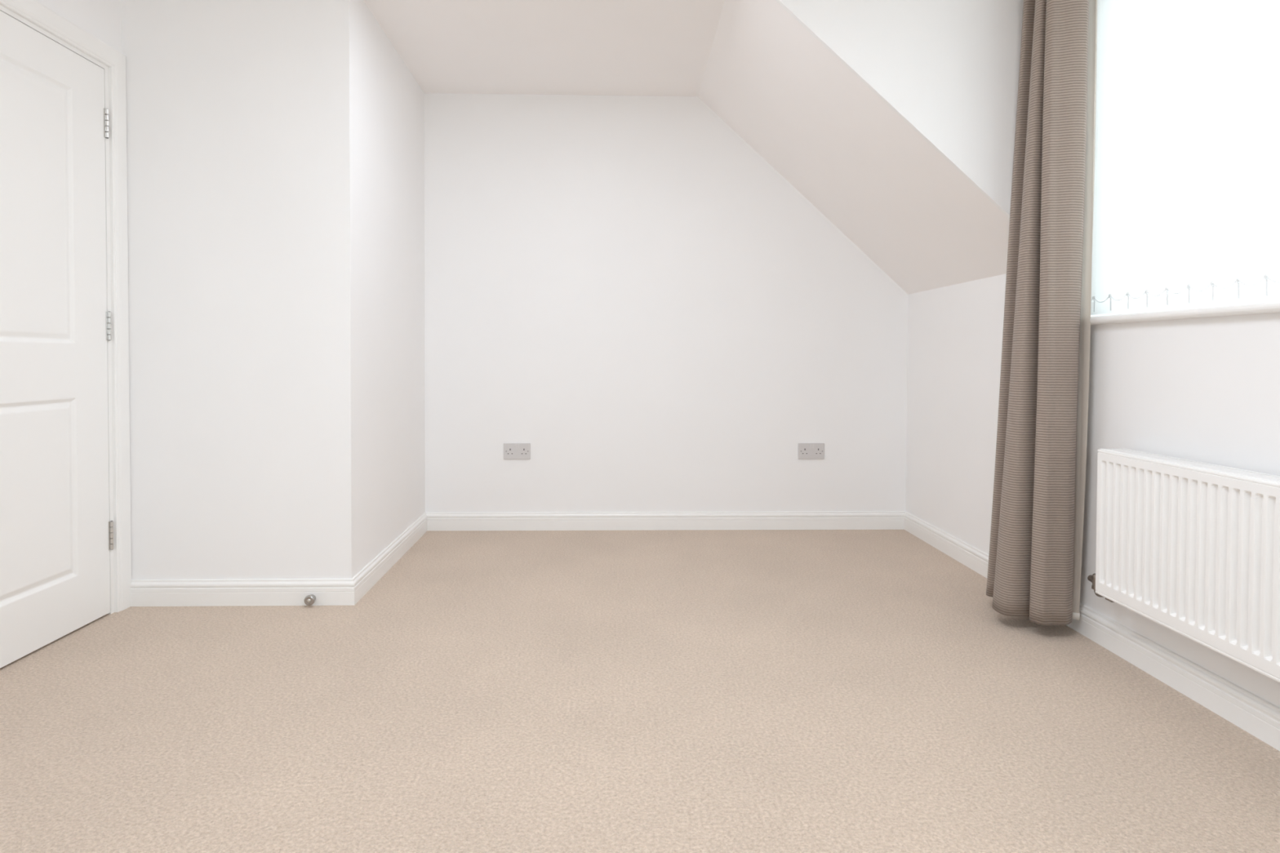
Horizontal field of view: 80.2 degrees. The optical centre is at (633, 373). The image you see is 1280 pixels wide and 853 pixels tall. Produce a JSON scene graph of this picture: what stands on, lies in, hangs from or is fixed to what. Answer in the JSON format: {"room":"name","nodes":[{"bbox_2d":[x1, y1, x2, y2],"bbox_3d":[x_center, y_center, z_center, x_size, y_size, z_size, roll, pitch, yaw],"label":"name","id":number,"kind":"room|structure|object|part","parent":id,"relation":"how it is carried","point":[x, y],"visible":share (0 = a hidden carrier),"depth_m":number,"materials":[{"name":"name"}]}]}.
{"room":"empty attic bedroom","nodes":[
{"label":"empty attic bedroom","id":0,"kind":"room"},
{"bbox_2d":[35,0,122,53],"bbox_3d":[-1.903,-0.246,0.145,0.120,2.375,5.445,0,1,-2],"label":"wall","id":1,"kind":"structure","parent":0,"point":[102,19],"depth_m":2.71,"materials":[{"name":"white paint"}]},
{"bbox_2d":[0,10,114,668],"bbox_3d":[-1.918,-0.103,2.393,0.050,1.977,0.773,0,1,-2],"label":"door","id":2,"kind":"structure","parent":1,"relation":"in","point":[57,532],"depth_m":2.49,"materials":[{"name":"wood"}]},
{"bbox_2d":[0,0,131,613],"bbox_3d":[-1.956,-0.143,2.389,0.138,2.072,0.955,0,1,-2],"label":"trim","id":3,"kind":"structure","parent":1,"relation":"attached to","point":[31,13],"depth_m":2.80,"materials":[{"name":"white wood"}]},
{"bbox_2d":[121,0,425,579],"bbox_3d":[-1.574,-0.317,3.499,0.962,2.375,1.245,0,1,-2],"label":"wall","id":4,"kind":"structure","parent":0,"point":[275,148],"depth_m":2.88,"materials":[{"name":"white paint"}]},
{"bbox_2d":[130,512,426,606],"bbox_3d":[-1.508,0.822,3.518,0.854,0.098,1.260,0,1,-2],"label":"baseboard","id":5,"kind":"structure","parent":4,"relation":"attached to","point":[263,592],"depth_m":2.89,"materials":[{"name":"white wood"}]},
{"bbox_2d":[304,594,315,605],"bbox_3d":[-1.224,0.858,2.881,0.038,0.038,0.032,0,1,-2],"label":"door stop","id":6,"kind":"object","parent":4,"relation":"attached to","point":[309,600],"visible":1,"depth_m":2.87,"materials":[{"name":"metal"}]},
{"bbox_2d":[363,0,724,96],"bbox_3d":[-0.080,-1.493,0.851,3.795,0.100,6.809,0,1,-2],"label":"ceiling","id":7,"kind":"structure","parent":0,"point":[594,47],"depth_m":3.45,"materials":[{"name":"white paint"}]},
{"bbox_2d":[0,529,1279,852],"bbox_3d":[-0.454,0.981,0.894,4.625,0.100,6.969,0,1,-2],"label":"floor","id":8,"kind":"structure","parent":0,"point":[674,691],"depth_m":2.01,"materials":[{"name":"beige carpet"}]},
{"bbox_2d":[424,93,908,512],"bbox_3d":[-0.177,-0.328,4.220,3.795,2.375,0.120,0,1,-2],"label":"wall","id":9,"kind":"structure","parent":0,"point":[624,290],"depth_m":4.17,"materials":[{"name":"white paint"}]},
{"bbox_2d":[503,443,530,459],"bbox_3d":[-0.635,0.426,4.157,0.146,0.088,0.012,0,1,-2],"label":"double socket","id":10,"kind":"object","parent":9,"relation":"attached to","point":[511,451],"visible":1,"depth_m":4.16,"materials":[{"name":"grey plastic"}]},
{"bbox_2d":[426,511,905,530],"bbox_3d":[0.190,0.813,4.187,2.656,0.098,0.015,0,1,-2],"label":"baseboard","id":11,"kind":"structure","parent":9,"relation":"attached to","point":[887,520],"depth_m":4.18,"materials":[{"name":"white wood"}]},
{"bbox_2d":[798,443,824,458],"bbox_3d":[0.985,0.430,4.202,0.146,0.088,0.012,0,1,-2],"label":"double socket","id":12,"kind":"object","parent":9,"relation":"attached to","point":[806,451],"visible":1,"depth_m":4.20,"materials":[{"name":"grey plastic"}]},
{"bbox_2d":[697,0,1009,294],"bbox_3d":[1.045,-0.959,3.477,1.396,1.072,1.405,0,1,-2],"label":"ceiling","id":13,"kind":"structure","parent":0,"point":[853,157],"depth_m":3.29,"materials":[{"name":"white paint"}]},
{"bbox_2d":[775,0,1023,218],"bbox_3d":[1.065,-0.944,2.765,1.396,1.072,0.020,0,1,-2],"label":"wall","id":14,"kind":"structure","parent":0,"point":[949,69],"depth_m":2.75,"materials":[{"name":"white paint"}]},
{"bbox_2d":[906,273,1279,707],"bbox_3d":[1.714,-0.250,0.867,0.200,2.375,6.689,0,1,-2],"label":"wall","id":15,"kind":"structure","parent":0,"point":[1206,390],"depth_m":2.50,"materials":[{"name":"white paint"}]},
{"bbox_2d":[903,511,1279,751],"bbox_3d":[1.601,0.887,0.948,0.015,0.098,6.569,0,1,-2],"label":"baseboard","id":16,"kind":"structure","parent":15,"relation":"attached to","point":[1247,711],"depth_m":2.24,"materials":[{"name":"white wood"}]},
{"bbox_2d":[1087,448,1279,682],"bbox_3d":[1.529,0.494,1.846,0.111,0.494,1.302,0,1,-2],"label":"radiator","id":17,"kind":"object","parent":15,"relation":"attached to","point":[1191,548],"visible":1,"depth_m":2.00,"materials":[{"name":"white metal"}]},
{"bbox_2d":[1100,448,1279,483],"bbox_3d":[1.524,0.254,1.791,0.079,0.011,1.200,0,1,-2],"label":"grille","id":18,"kind":"object","parent":17,"relation":"attached to","point":[1215,473],"depth_m":2.04,"materials":[{"name":"white metal"}]},
{"bbox_2d":[1089,298,1279,324],"bbox_3d":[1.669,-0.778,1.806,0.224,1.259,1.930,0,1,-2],"label":"window sill","id":19,"kind":"structure","parent":15,"relation":"in","point":[1268,306],"depth_m":2.13,"materials":[{"name":"white paint"}]},
{"bbox_3d":[1.750,-0.792,1.820,0.062,1.231,1.875,0,1,-2],"label":"frame","id":20,"kind":"part","parent":19,"relation":"part of","materials":[{"name":"white plastic"}]},
{"bbox_2d":[1090,0,1279,315],"bbox_3d":[1.688,-0.799,1.852,0.044,1.215,1.923,0,1,-2],"label":"vertical blind","id":21,"kind":"object","parent":15,"relation":"attached to","point":[1187,180],"visible":0.94,"depth_m":2.31,"materials":[{"name":"white plastic"}]},
{"bbox_3d":[1.656,-0.248,2.688,0.008,0.056,0.094,0,1,-2],"label":"bead chain","id":22,"kind":"part","parent":21,"relation":"part of","materials":[{"name":"white plastic"}]},
{"bbox_3d":[1.658,-0.246,2.599,0.008,0.056,0.094,0,1,-2],"label":"bead chain","id":23,"kind":"part","parent":21,"relation":"part of","materials":[{"name":"white plastic"}]},
{"bbox_3d":[1.661,-0.244,2.509,0.008,0.056,0.094,0,1,-2],"label":"bead chain","id":24,"kind":"part","parent":21,"relation":"part of","materials":[{"name":"white plastic"}]},
{"bbox_3d":[1.663,-0.242,2.419,0.008,0.056,0.094,0,1,-2],"label":"bead chain","id":25,"kind":"part","parent":21,"relation":"part of","materials":[{"name":"white plastic"}]},
{"bbox_3d":[1.666,-0.240,2.329,0.008,0.056,0.094,0,1,-2],"label":"bead chain","id":26,"kind":"part","parent":21,"relation":"part of","materials":[{"name":"white plastic"}]},
{"bbox_3d":[1.668,-0.238,2.239,0.008,0.056,0.094,0,1,-2],"label":"bead chain","id":27,"kind":"part","parent":21,"relation":"part of","materials":[{"name":"white plastic"}]},
{"bbox_3d":[1.671,-0.237,2.149,0.008,0.056,0.094,0,1,-2],"label":"bead chain","id":28,"kind":"part","parent":21,"relation":"part of","materials":[{"name":"white plastic"}]},
{"bbox_3d":[1.673,-0.235,2.059,0.008,0.056,0.094,0,1,-2],"label":"bead chain","id":29,"kind":"part","parent":21,"relation":"part of","materials":[{"name":"white plastic"}]},
{"bbox_3d":[1.676,-0.233,1.969,0.008,0.056,0.094,0,1,-2],"label":"bead chain","id":30,"kind":"part","parent":21,"relation":"part of","materials":[{"name":"white plastic"}]},
{"bbox_3d":[1.523,-1.435,1.883,0.132,0.031,1.742,0,1,-2],"label":"track","id":31,"kind":"object","parent":15,"relation":"attached to","visible":0},
{"bbox_2d":[986,0,1097,625],"bbox_3d":[1.418,-0.296,2.733,0.243,2.287,0.465,0,1,-2],"label":"curtain","id":32,"kind":"object","parent":31,"relation":"hanging from","point":[1034,566],"visible":1,"depth_m":2.57,"materials":[{"name":"beige fabric"}]}
]}

